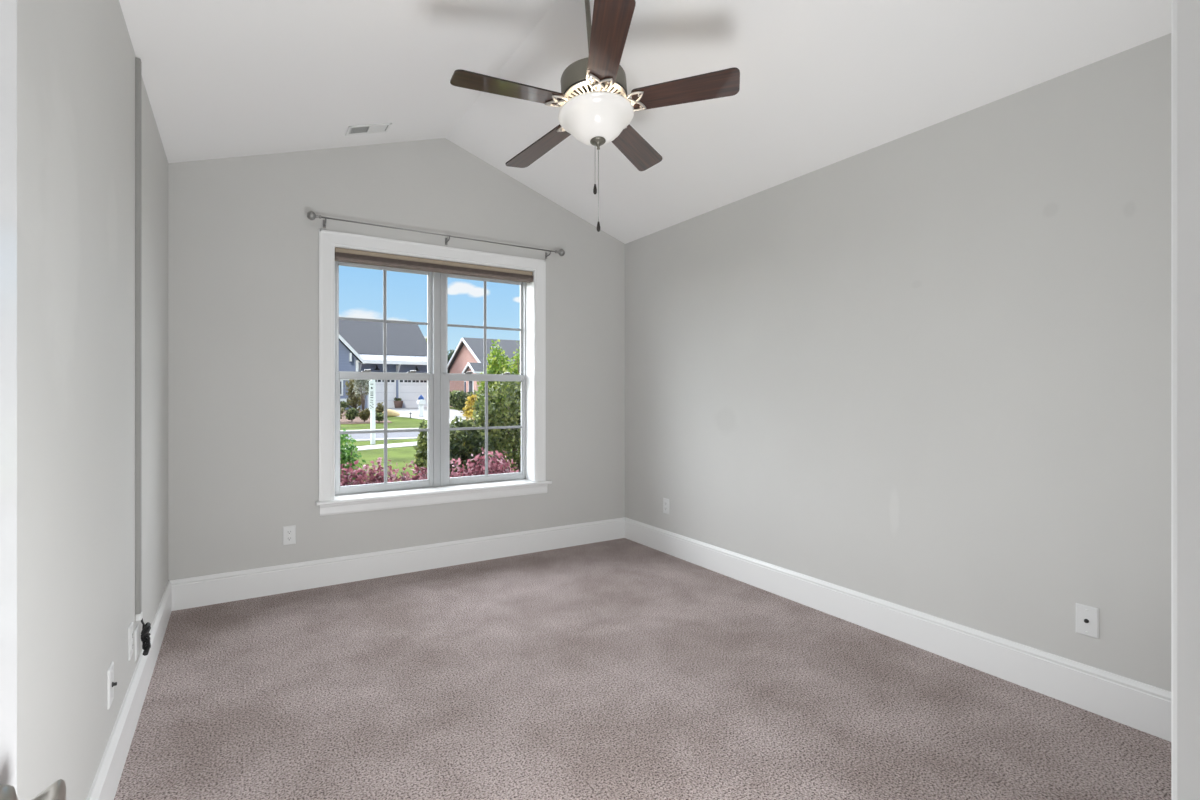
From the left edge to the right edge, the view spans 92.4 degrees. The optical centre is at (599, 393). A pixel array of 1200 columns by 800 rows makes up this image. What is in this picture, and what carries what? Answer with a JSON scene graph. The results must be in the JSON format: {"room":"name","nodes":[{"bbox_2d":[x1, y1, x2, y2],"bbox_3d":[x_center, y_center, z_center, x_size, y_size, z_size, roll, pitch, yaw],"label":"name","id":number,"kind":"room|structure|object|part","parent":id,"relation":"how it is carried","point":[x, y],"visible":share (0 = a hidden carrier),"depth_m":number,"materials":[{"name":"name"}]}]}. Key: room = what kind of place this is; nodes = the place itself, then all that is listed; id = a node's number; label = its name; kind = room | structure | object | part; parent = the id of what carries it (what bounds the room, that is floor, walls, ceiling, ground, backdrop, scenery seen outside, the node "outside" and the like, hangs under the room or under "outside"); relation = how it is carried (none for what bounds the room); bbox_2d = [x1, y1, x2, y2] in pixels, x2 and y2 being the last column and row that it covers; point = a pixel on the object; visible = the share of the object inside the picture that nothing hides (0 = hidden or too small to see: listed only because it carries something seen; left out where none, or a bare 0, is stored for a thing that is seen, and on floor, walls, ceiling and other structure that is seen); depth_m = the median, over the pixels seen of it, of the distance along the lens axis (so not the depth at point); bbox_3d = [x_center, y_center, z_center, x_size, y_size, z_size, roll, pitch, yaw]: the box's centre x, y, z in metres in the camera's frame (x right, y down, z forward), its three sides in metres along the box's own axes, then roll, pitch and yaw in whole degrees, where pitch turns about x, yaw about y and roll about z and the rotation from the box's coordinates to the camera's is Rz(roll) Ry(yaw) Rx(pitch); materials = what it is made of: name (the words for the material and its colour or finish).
{"room":"empty bedroom","nodes":[
{"label":"empty bedroom","id":0,"kind":"room"},
{"bbox_2d":[17,0,167,799],"bbox_3d":[-1.413,0.009,1.520,0.120,2.622,3.844,0,0,-32],"label":"wall","id":1,"kind":"structure","parent":0,"point":[76,58],"depth_m":1.44,"materials":[{"name":"paint"}]},
{"bbox_2d":[107,661,116,709],"bbox_3d":[-1.463,0.874,1.730,0.017,0.114,0.070,0,0,-32],"label":"cable jack plate","id":2,"kind":"object","parent":1,"relation":"attached to","point":[110,672],"visible":1,"depth_m":1.71,"materials":[{"name":"white plastic"}]},
{"bbox_2d":[86,581,171,799],"bbox_3d":[-1.355,1.117,1.557,0.016,0.167,3.844,0,0,-32],"label":"baseboard","id":3,"kind":"structure","parent":1,"relation":"attached to","point":[105,784],"depth_m":1.96,"materials":[{"name":"white paint"}]},
{"bbox_2d":[128,622,132,660],"bbox_3d":[-1.669,0.880,2.048,0.008,0.114,0.070,0,0,-32],"label":"power outlet","id":4,"kind":"object","parent":1,"relation":"attached to","point":[130,629],"visible":1,"depth_m":2.02,"materials":[{"name":"white plastic"}]},
{"bbox_2d":[134,624,138,660],"bbox_3d":[-1.745,0.938,2.169,0.007,0.114,0.070,0,0,-32],"label":"blank plate","id":5,"kind":"object","parent":1,"relation":"attached to","point":[136,632],"visible":1,"depth_m":2.14,"materials":[{"name":"white plastic"}]},
{"bbox_2d":[135,57,142,620],"bbox_3d":[-1.741,-0.203,2.174,0.019,2.114,0.034,0,0,-32],"label":"channel","id":6,"kind":"object","parent":1,"relation":"attached to","point":[138,64],"visible":1,"depth_m":2.16,"materials":[{"name":"grey plastic"}]},
{"bbox_2d":[141,618,150,655],"bbox_3d":[-1.754,0.925,2.221,0.032,0.171,0.104,0,0,-26],"label":"cable bundle","id":7,"kind":"object","parent":6,"relation":"hanging from","point":[145,635],"visible":1,"depth_m":2.22,"materials":[{"name":"black rubber"}]},
{"bbox_2d":[168,138,624,580],"bbox_3d":[-1.151,-0.093,4.096,3.304,3.487,0.239,0,0,-32],"label":"wall","id":8,"kind":"structure","parent":0,"point":[243,245],"depth_m":3.54,"materials":[{"name":"paint"}]},
{"bbox_2d":[283,525,295,544],"bbox_3d":[-1.884,0.859,3.489,0.070,0.114,0.008,0,0,-32],"label":"power outlet","id":9,"kind":"object","parent":8,"relation":"attached to","point":[289,532],"visible":1,"depth_m":3.49,"materials":[{"name":"white plastic"}]},
{"bbox_2d":[169,517,624,610],"bbox_3d":[-1.083,1.117,3.988,3.064,0.167,0.016,0,0,-32],"label":"baseboard","id":10,"kind":"structure","parent":8,"relation":"attached to","point":[192,592],"depth_m":3.74,"materials":[{"name":"white paint"}]},
{"bbox_2d":[315,229,551,515],"bbox_3d":[-1.126,-0.129,4.081,1.628,1.778,0.271,0,0,-32],"label":"window","id":11,"kind":"structure","parent":8,"relation":"in","point":[532,377],"depth_m":4.09,"materials":[{"name":"white paint"}]},
{"bbox_3d":[-1.707,-0.174,3.594,0.088,1.688,0.020,0,0,-32],"label":"casing","id":12,"kind":"part","parent":11,"relation":"part of","materials":[{"name":"white paint"}]},
{"bbox_2d":[339,270,427,371],"bbox_3d":[-1.483,-0.499,3.967,0.598,0.715,0.011,0,0,-32],"label":"grille","id":13,"kind":"object","parent":11,"relation":"attached to","point":[385,321],"depth_m":3.96,"materials":[{"name":"grey"}]},
{"bbox_3d":[-1.481,-0.496,3.967,0.639,0.792,0.030,0,0,-32],"label":"sash","id":14,"kind":"part","parent":11,"relation":"part of","materials":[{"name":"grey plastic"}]},
{"bbox_2d":[340,380,427,482],"bbox_3d":[-1.467,0.259,3.938,0.586,0.717,0.011,0,0,-32],"label":"grille","id":15,"kind":"object","parent":11,"relation":"attached to","point":[385,430],"depth_m":3.94,"materials":[{"name":"grey"}]},
{"bbox_3d":[-1.463,0.258,3.938,0.639,0.804,0.030,0,0,-32],"label":"sash","id":16,"kind":"part","parent":11,"relation":"part of","materials":[{"name":"grey plastic"}]},
{"bbox_3d":[-1.182,-0.126,4.144,1.382,1.601,0.075,0,0,-32],"label":"frame","id":17,"kind":"part","parent":11,"relation":"part of","materials":[{"name":"grey plastic"}]},
{"bbox_3d":[-1.115,0.678,4.064,1.628,0.024,0.231,0,0,-32],"label":"sill","id":18,"kind":"part","parent":11,"relation":"part of","materials":[{"name":"white paint"}]},
{"bbox_3d":[-1.081,-0.974,3.987,1.558,0.088,0.020,0,0,-32],"label":"head casing","id":19,"kind":"part","parent":11,"relation":"part of","materials":[{"name":"white paint"}]},
{"bbox_2d":[335,247,532,282],"bbox_3d":[-1.104,-0.886,4.021,1.374,0.077,0.072,0,0,-32],"label":"window shade","id":20,"kind":"object","parent":11,"relation":"attached to","point":[341,254],"visible":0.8,"depth_m":3.95,"materials":[{"name":"fabric"}]},
{"bbox_3d":[-0.882,-0.496,4.343,0.644,0.792,0.030,0,0,-32],"label":"sash","id":21,"kind":"part","parent":11,"relation":"part of","materials":[{"name":"grey plastic"}]},
{"bbox_3d":[-0.864,0.258,4.315,0.644,0.804,0.030,0,0,-32],"label":"sash","id":22,"kind":"part","parent":11,"relation":"part of","materials":[{"name":"grey plastic"}]},
{"bbox_2d":[448,281,520,373],"bbox_3d":[-0.869,-0.499,4.353,0.592,0.715,0.011,0,0,-32],"label":"grille","id":23,"kind":"object","parent":11,"relation":"attached to","point":[485,327],"depth_m":4.36,"materials":[{"name":"grey"}]},
{"bbox_2d":[450,381,521,474],"bbox_3d":[-0.853,0.259,4.323,0.580,0.717,0.011,0,0,-32],"label":"grille","id":24,"kind":"object","parent":11,"relation":"attached to","point":[486,427],"depth_m":4.32,"materials":[{"name":"grey"}]},
{"bbox_3d":[-0.457,-0.174,4.379,0.088,1.688,0.020,0,0,-32],"label":"casing","id":25,"kind":"part","parent":11,"relation":"part of","materials":[{"name":"white paint"}]},
{"bbox_2d":[307,211,564,258],"bbox_3d":[-1.034,-1.070,3.968,1.772,0.072,0.102,0,0,-32],"label":"curtain rod","id":26,"kind":"object","parent":8,"relation":"attached to","point":[311,215],"visible":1,"depth_m":3.85,"materials":[{"name":"grey metal"}]},
{"bbox_3d":[-1.022,-1.079,3.947,1.620,0.010,0.010,0,0,-32],"label":"rod","id":27,"kind":"part","parent":26,"relation":"part of","materials":[{"name":"grey metal"}]},
{"bbox_2d":[114,538,1170,799],"bbox_3d":[-0.097,1.260,2.418,3.304,0.120,4.202,0,0,-32],"label":"floor","id":28,"kind":"structure","parent":0,"point":[623,668],"depth_m":2.21,"materials":[{"name":"carpet"}]},
{"bbox_2d":[119,0,1170,243],"bbox_3d":[-0.177,-1.530,2.546,3.564,0.734,4.600,0,0,-32],"label":"ceiling","id":29,"kind":"structure","parent":0,"point":[823,83],"depth_m":2.65,"materials":[{"name":"white paint"}]},
{"bbox_2d":[345,123,391,135],"bbox_3d":[-1.393,-1.593,3.469,0.244,0.084,0.136,0,0,-32],"label":"ceiling vent","id":30,"kind":"object","parent":29,"relation":"in","point":[371,128],"visible":1,"depth_m":3.46,"materials":[{"name":"white metal"}]},
{"bbox_2d":[450,0,739,231],"bbox_3d":[0.002,-1.215,2.339,1.091,1.146,1.047,0,0,28],"label":"ceiling fan","id":31,"kind":"object","parent":29,"relation":"hanging from","point":[596,108],"visible":1,"depth_m":2.21,"materials":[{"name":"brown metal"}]},
{"bbox_3d":[-0.342,-1.139,2.151,0.415,0.006,0.128,-1,5,-25],"label":"blade","id":32,"kind":"part","parent":31,"relation":"part of","materials":[{"name":"brown wood"}]},
{"bbox_3d":[-0.262,-1.097,2.562,0.128,0.006,0.415,-14,2,-44],"label":"blade","id":33,"kind":"part","parent":31,"relation":"part of","materials":[{"name":"brown wood"}]},
{"bbox_3d":[-0.013,-1.060,2.294,0.304,0.112,0.304,0,-8,-32],"label":"lamp shade","id":34,"kind":"part","parent":31,"relation":"part of","materials":[{"name":"white glass"}]},
{"bbox_3d":[-0.006,-0.824,2.284,0.004,0.292,0.003,0,0,-32],"label":"pull chain","id":35,"kind":"part","parent":31,"relation":"part of","materials":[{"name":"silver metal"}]},
{"bbox_3d":[0.025,-1.189,1.952,0.128,0.006,0.415,9,-8,-6],"label":"blade","id":36,"kind":"part","parent":31,"relation":"part of","materials":[{"name":"brown wood"}]},
{"bbox_3d":[0.154,-1.121,2.616,0.128,0.006,0.415,-21,-14,26],"label":"blade","id":37,"kind":"part","parent":31,"relation":"part of","materials":[{"name":"brown wood"}]},
{"bbox_3d":[0.331,-1.178,2.239,0.415,0.006,0.128,-5,-19,10],"label":"blade","id":38,"kind":"part","parent":31,"relation":"part of","materials":[{"name":"brown wood"}]},
{"bbox_2d":[625,33,1170,691],"bbox_3d":[1.282,0.020,3.214,0.120,2.600,3.844,0,0,-32],"label":"wall","id":39,"kind":"structure","parent":0,"point":[927,370],"depth_m":2.60,"materials":[{"name":"paint"}]},
{"bbox_2d":[663,498,668,513],"bbox_3d":[0.498,0.848,4.341,0.008,0.114,0.070,0,0,-32],"label":"power outlet","id":40,"kind":"object","parent":39,"relation":"attached to","point":[665,500],"visible":1,"depth_m":4.34,"materials":[{"name":"white plastic"}]},
{"bbox_2d":[625,517,1170,741],"bbox_3d":[1.225,1.117,3.178,0.016,0.167,3.844,0,0,-32],"label":"baseboard","id":41,"kind":"structure","parent":39,"relation":"attached to","point":[1135,704],"depth_m":2.60,"materials":[{"name":"white paint"}]},
{"bbox_2d":[1076,603,1098,638],"bbox_3d":[1.847,0.864,2.186,0.017,0.114,0.070,0,0,-32],"label":"cable jack plate","id":42,"kind":"object","parent":39,"relation":"attached to","point":[1087,617],"visible":1,"depth_m":2.18,"materials":[{"name":"white plastic"}]},
{"bbox_3d":[0.988,-0.259,0.690,3.303,3.157,0.118,0,0,-32],"label":"wall","id":43,"kind":"structure","parent":0,"visible":0},
{"bbox_2d":[0,0,65,799],"bbox_3d":[-0.427,0.174,0.315,0.084,2.028,0.717,0,0,-32],"label":"door","id":44,"kind":"structure","parent":43,"relation":"in","point":[8,8],"depth_m":0.59,"materials":[{"name":"white paint"}]},
{"bbox_3d":[-0.564,0.419,0.573,0.041,0.050,0.050,0,0,-32],"label":"knob","id":45,"kind":"part","parent":44,"relation":"part of","materials":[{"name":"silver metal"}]},
{"bbox_2d":[1171,0,1199,799],"bbox_3d":[0.081,0.130,0.200,0.980,2.140,0.018,0,0,-32],"label":"trim","id":46,"kind":"structure","parent":43,"relation":"attached to","point":[1185,14],"depth_m":0.42,"materials":[{"name":"white paint"}]},
{"label":"outside","id":47,"kind":"structure","parent":0,"visible":0},
{"bbox_2d":[360,407,472,423],"bbox_3d":[-10.299,1.413,36.689,6.800,0.627,18.890,0,0,-32],"label":"driveway","id":48,"kind":"structure","parent":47,"point":[404,412],"depth_m":38.16,"materials":[{"name":"concrete"}]},
{"bbox_2d":[394,397,402,407],"bbox_3d":[-15.459,0.684,44.082,0.772,0.833,0.740,0,0,-32],"label":"planter","id":49,"kind":"object","parent":48,"relation":"on","point":[398,403],"visible":1,"depth_m":43.87,"materials":[{"name":"brown ceramic"}]},
{"bbox_3d":[-15.445,0.825,44.091,0.740,0.550,0.740,0,0,-32],"label":"pot","id":50,"kind":"part","parent":49,"relation":"part of","materials":[{"name":"brown ceramic"}]},
{"bbox_2d":[417,395,425,416],"bbox_3d":[-10.805,0.729,34.771,0.380,1.360,0.540,0,0,-32],"label":"mailbox","id":51,"kind":"object","parent":48,"relation":"on","point":[420,401],"visible":1,"depth_m":34.64,"materials":[{"name":"white"}]},
{"bbox_3d":[-10.811,1.019,34.779,0.260,0.780,0.240,0,0,-32],"label":"post","id":52,"kind":"part","parent":51,"relation":"part of","materials":[{"name":"white"}]},
{"bbox_2d":[450,389,478,411],"bbox_3d":[-8.223,0.586,35.813,3.103,1.730,1.871,0,0,-32],"label":"shrub","id":53,"kind":"object","parent":48,"relation":"on","point":[458,399],"visible":0.45,"depth_m":35.05,"materials":[{"name":"green plant"}]},
{"bbox_2d":[461,394,477,418],"bbox_3d":[-6.547,0.813,29.698,1.419,1.627,1.262,0,0,-32],"label":"shrub","id":54,"kind":"object","parent":48,"relation":"on","point":[471,399],"visible":0.53,"depth_m":29.39,"materials":[{"name":"yellow plant"}]},
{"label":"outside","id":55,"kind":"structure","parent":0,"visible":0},
{"bbox_2d":[345,442,416,450],"bbox_3d":[-4.541,1.680,20.966,1.169,0.100,10.705,0,0,36],"label":"front walk","id":56,"kind":"structure","parent":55,"point":[370,447],"depth_m":17.73,"materials":[{"name":"concrete"}]},
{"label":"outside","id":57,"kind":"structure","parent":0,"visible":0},
{"bbox_2d":[340,407,514,481],"bbox_3d":[-11.286,1.385,64.951,170.000,0.530,138.000,0,0,-32],"label":"lawn","id":58,"kind":"structure","parent":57,"point":[399,455],"depth_m":16.69,"materials":[{"name":"green plant"}]},
{"bbox_2d":[340,428,366,484],"bbox_3d":[-2.960,0.962,6.483,0.640,1.420,0.593,0,0,-32],"label":"bush","id":59,"kind":"object","parent":58,"relation":"on","point":[345,456],"visible":0.2,"depth_m":6.54,"materials":[{"name":"green plant"}]},
{"bbox_2d":[340,410,391,423],"bbox_3d":[-16.352,1.367,33.777,6.250,0.471,12.600,0,0,-32],"label":"bed","id":60,"kind":"object","parent":58,"relation":"on","point":[343,420],"visible":0.15,"depth_m":30.42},
{"bbox_2d":[340,401,349,413],"bbox_3d":[-15.744,0.783,34.457,1.422,1.161,0.719,0,0,-32],"label":"bush","id":61,"kind":"object","parent":60,"relation":"on","point":[343,404],"visible":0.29,"depth_m":34.51,"materials":[{"name":"green plant"}]},
{"bbox_2d":[345,408,358,420],"bbox_3d":[-12.970,1.117,30.026,0.698,0.797,0.729,0,0,29],"label":"bush","id":62,"kind":"object","parent":60,"relation":"on","point":[352,413],"visible":0.99,"depth_m":29.88,"materials":[{"name":"green plant"}]},
{"bbox_2d":[343,379,361,410],"bbox_3d":[-15.124,0.138,35.410,1.161,2.423,1.087,0,0,-2],"label":"tree","id":63,"kind":"object","parent":60,"relation":"on","point":[353,400],"visible":0.7,"depth_m":35.27,"materials":[{"name":"green plant"}]},
{"bbox_2d":[352,380,369,409],"bbox_3d":[-14.116,0.045,34.317,1.308,2.692,1.087,0,0,-32],"label":"tree","id":64,"kind":"object","parent":60,"relation":"on","point":[362,384],"visible":0.62,"depth_m":34.19,"materials":[{"name":"green plant"}]},
{"bbox_2d":[359,408,369,421],"bbox_3d":[-12.308,1.123,30.057,0.698,0.804,0.844,0,0,-32],"label":"bush","id":65,"kind":"object","parent":60,"relation":"on","point":[364,415],"visible":0.98,"depth_m":29.84,"materials":[{"name":"green plant"}]},
{"bbox_2d":[375,402,383,412],"bbox_3d":[-13.039,0.957,33.954,0.839,0.918,0.827,0,0,-32],"label":"bush","id":66,"kind":"object","parent":60,"relation":"on","point":[380,408],"visible":0.82,"depth_m":33.79,"materials":[{"name":"green plant"}]},
{"bbox_2d":[375,412,383,421],"bbox_3d":[-11.550,1.242,30.052,0.718,0.588,0.781,0,0,-32],"label":"bush","id":67,"kind":"object","parent":60,"relation":"on","point":[379,417],"visible":0.87,"depth_m":29.84,"materials":[{"name":"green plant"}]},
{"bbox_2d":[369,380,374,444],"bbox_3d":[-7.397,0.555,18.661,0.200,2.190,0.147,0,0,-32],"label":"sign post","id":68,"kind":"object","parent":58,"relation":"on","point":[371,382],"visible":0.9,"depth_m":18.62,"materials":[{"name":"white wood"}]},
{"bbox_2d":[339,320,426,408],"bbox_3d":[-20.441,-2.425,45.971,12.300,7.250,11.600,0,0,-32],"label":"house","id":69,"kind":"structure","parent":58,"relation":"on","point":[360,342],"depth_m":44.67,"materials":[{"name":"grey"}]},
{"bbox_3d":[-19.858,-0.900,39.912,5.840,4.000,0.480,0,0,-32],"label":"corner trim","id":70,"kind":"part","parent":69,"relation":"part of","materials":[{"name":"white"}]},
{"bbox_3d":[-15.731,-0.150,44.395,5.600,2.540,0.080,0,0,-32],"label":"door trim","id":71,"kind":"part","parent":69,"relation":"part of","materials":[{"name":"white"}]},
{"bbox_2d":[382,409,399,416],"bbox_3d":[-12.747,1.155,34.868,1.066,0.443,1.044,0,0,9],"label":"boulder","id":72,"kind":"object","parent":58,"relation":"on","point":[390,413],"visible":0.73,"depth_m":34.55,"materials":[{"name":"stone"}]},
{"bbox_2d":[412,419,426,475],"bbox_3d":[-2.611,1.021,8.518,0.366,1.300,0.433,0,0,-9],"label":"shrub","id":73,"kind":"object","parent":58,"relation":"on","point":[420,459],"visible":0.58,"depth_m":8.45,"materials":[{"name":"green plant"}]},
{"bbox_2d":[448,349,453,361],"bbox_3d":[-17.011,-2.140,67.166,4.794,6.581,4.036,0,0,-32],"label":"pine tree","id":74,"kind":"object","parent":58,"relation":"on","point":[451,351],"visible":0.02,"depth_m":66.91,"materials":[{"name":"green plant"}]},
{"bbox_2d":[463,405,475,445],"bbox_3d":[-2.459,0.927,10.968,0.367,1.487,0.312,0,0,23],"label":"shrub","id":75,"kind":"object","parent":58,"relation":"on","point":[470,417],"visible":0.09,"depth_m":10.98,"materials":[{"name":"yellow plant"}]},
{"bbox_2d":[450,416,495,476],"bbox_3d":[-1.892,0.985,8.035,0.847,1.375,0.694,0,0,-32],"label":"shrub","id":76,"kind":"object","parent":58,"relation":"on","point":[474,441],"visible":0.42,"depth_m":7.94,"materials":[{"name":"green plant"}]},
{"bbox_2d":[448,337,519,406],"bbox_3d":[-5.943,-1.590,46.702,12.970,5.580,11.230,0,0,-32],"label":"brick house","id":77,"kind":"structure","parent":58,"relation":"on","point":[468,356],"depth_m":44.90,"materials":[{"name":"pink brick"}]},
{"bbox_3d":[-8.906,-0.350,39.637,0.015,1.140,0.720,0,0,-32],"label":"pane","id":78,"kind":"part","parent":77,"relation":"part of","materials":[{"name":"grey"}]},
{"bbox_3d":[-7.031,-1.750,40.821,4.870,0.780,2.430,0,0,-32],"label":"porch trim","id":79,"kind":"part","parent":77,"relation":"part of","materials":[{"name":"white"}]},
{"bbox_2d":[471,386,508,462],"bbox_3d":[-1.703,0.758,8.720,0.712,1.829,0.846,0,0,-32],"label":"shrub","id":80,"kind":"object","parent":58,"relation":"on","point":[494,419],"visible":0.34,"depth_m":8.57,"materials":[{"name":"green plant"}]},
{"bbox_2d":[476,339,511,445],"bbox_3d":[-2.083,0.295,11.332,0.738,2.753,0.746,0,0,-9],"label":"young tree","id":81,"kind":"object","parent":58,"relation":"on","point":[497,363],"visible":0.29,"depth_m":11.26,"materials":[{"name":"green plant"}]},
{"bbox_2d":[488,367,520,472],"bbox_3d":[-1.190,0.625,9.092,1.169,2.097,1.252,0,0,-32],"label":"shrub","id":82,"kind":"object","parent":58,"relation":"on","point":[512,411],"visible":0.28,"depth_m":8.95,"materials":[{"name":"green plant"}]},
{"bbox_2d":[506,341,520,400],"bbox_3d":[-3.435,-0.548,25.610,1.945,4.446,1.692,0,0,-32],"label":"tree","id":83,"kind":"object","parent":58,"relation":"on","point":[515,364],"visible":0.14,"depth_m":25.54,"materials":[{"name":"green plant"}]},
{"bbox_3d":[-1.459,1.685,6.081,12.000,0.100,3.350,0,0,-32],"label":"planting bed","id":84,"kind":"object","parent":58,"relation":"on","visible":0},
{"bbox_2d":[340,463,350,485],"bbox_3d":[-2.724,1.148,5.458,0.831,1.049,0.655,0,0,-32],"label":"bush","id":85,"kind":"object","parent":84,"relation":"on","point":[342,472],"visible":0.02,"depth_m":5.50,"materials":[{"name":"pink plant"}]},
{"bbox_2d":[340,457,401,485],"bbox_3d":[-2.261,1.152,5.611,0.677,1.040,0.742,0,0,3],"label":"bush","id":86,"kind":"object","parent":84,"relation":"on","point":[379,477],"visible":0.15,"depth_m":5.61,"materials":[{"name":"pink plant"}]},
{"bbox_2d":[387,461,426,482],"bbox_3d":[-1.808,1.162,5.750,0.648,1.020,0.750,0,0,-14],"label":"bush","id":87,"kind":"object","parent":84,"relation":"on","point":[421,473],"visible":0.05,"depth_m":5.56,"materials":[{"name":"pink plant"}]},
{"bbox_2d":[450,447,495,477],"bbox_3d":[-1.323,1.106,5.848,0.665,1.131,0.753,0,0,-8],"label":"bush","id":88,"kind":"object","parent":84,"relation":"on","point":[469,472],"visible":0.1,"depth_m":5.74,"materials":[{"name":"pink plant"}]},
{"bbox_2d":[477,450,518,474],"bbox_3d":[-0.932,1.124,5.919,0.760,1.097,0.745,0,0,-32],"label":"bush","id":89,"kind":"object","parent":84,"relation":"on","point":[497,467],"visible":0.12,"depth_m":5.82,"materials":[{"name":"pink plant"}]},
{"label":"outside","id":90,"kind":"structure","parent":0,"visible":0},
{"bbox_2d":[346,432,424,439],"bbox_3d":[8.266,1.688,33.834,170.000,0.100,5.000,0,0,-32],"label":"street","id":91,"kind":"structure","parent":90,"point":[393,434],"depth_m":22.50,"materials":[{"name":"grey asphalt"}]},
{"bbox_2d":[350,437,416,441],"bbox_3d":[9.703,1.670,31.548,170.000,0.100,0.400,0,0,-32],"label":"curb","id":92,"kind":"object","parent":91,"relation":"on","point":[408,437],"depth_m":20.61,"materials":[{"name":"concrete"}]},
{"bbox_2d":[340,428,426,430],"bbox_3d":[6.830,1.648,36.120,170.000,0.104,0.400,0,0,-32],"label":"curb","id":93,"kind":"object","parent":91,"relation":"on","point":[400,428],"depth_m":25.63,"materials":[{"name":"concrete"}]}
]}

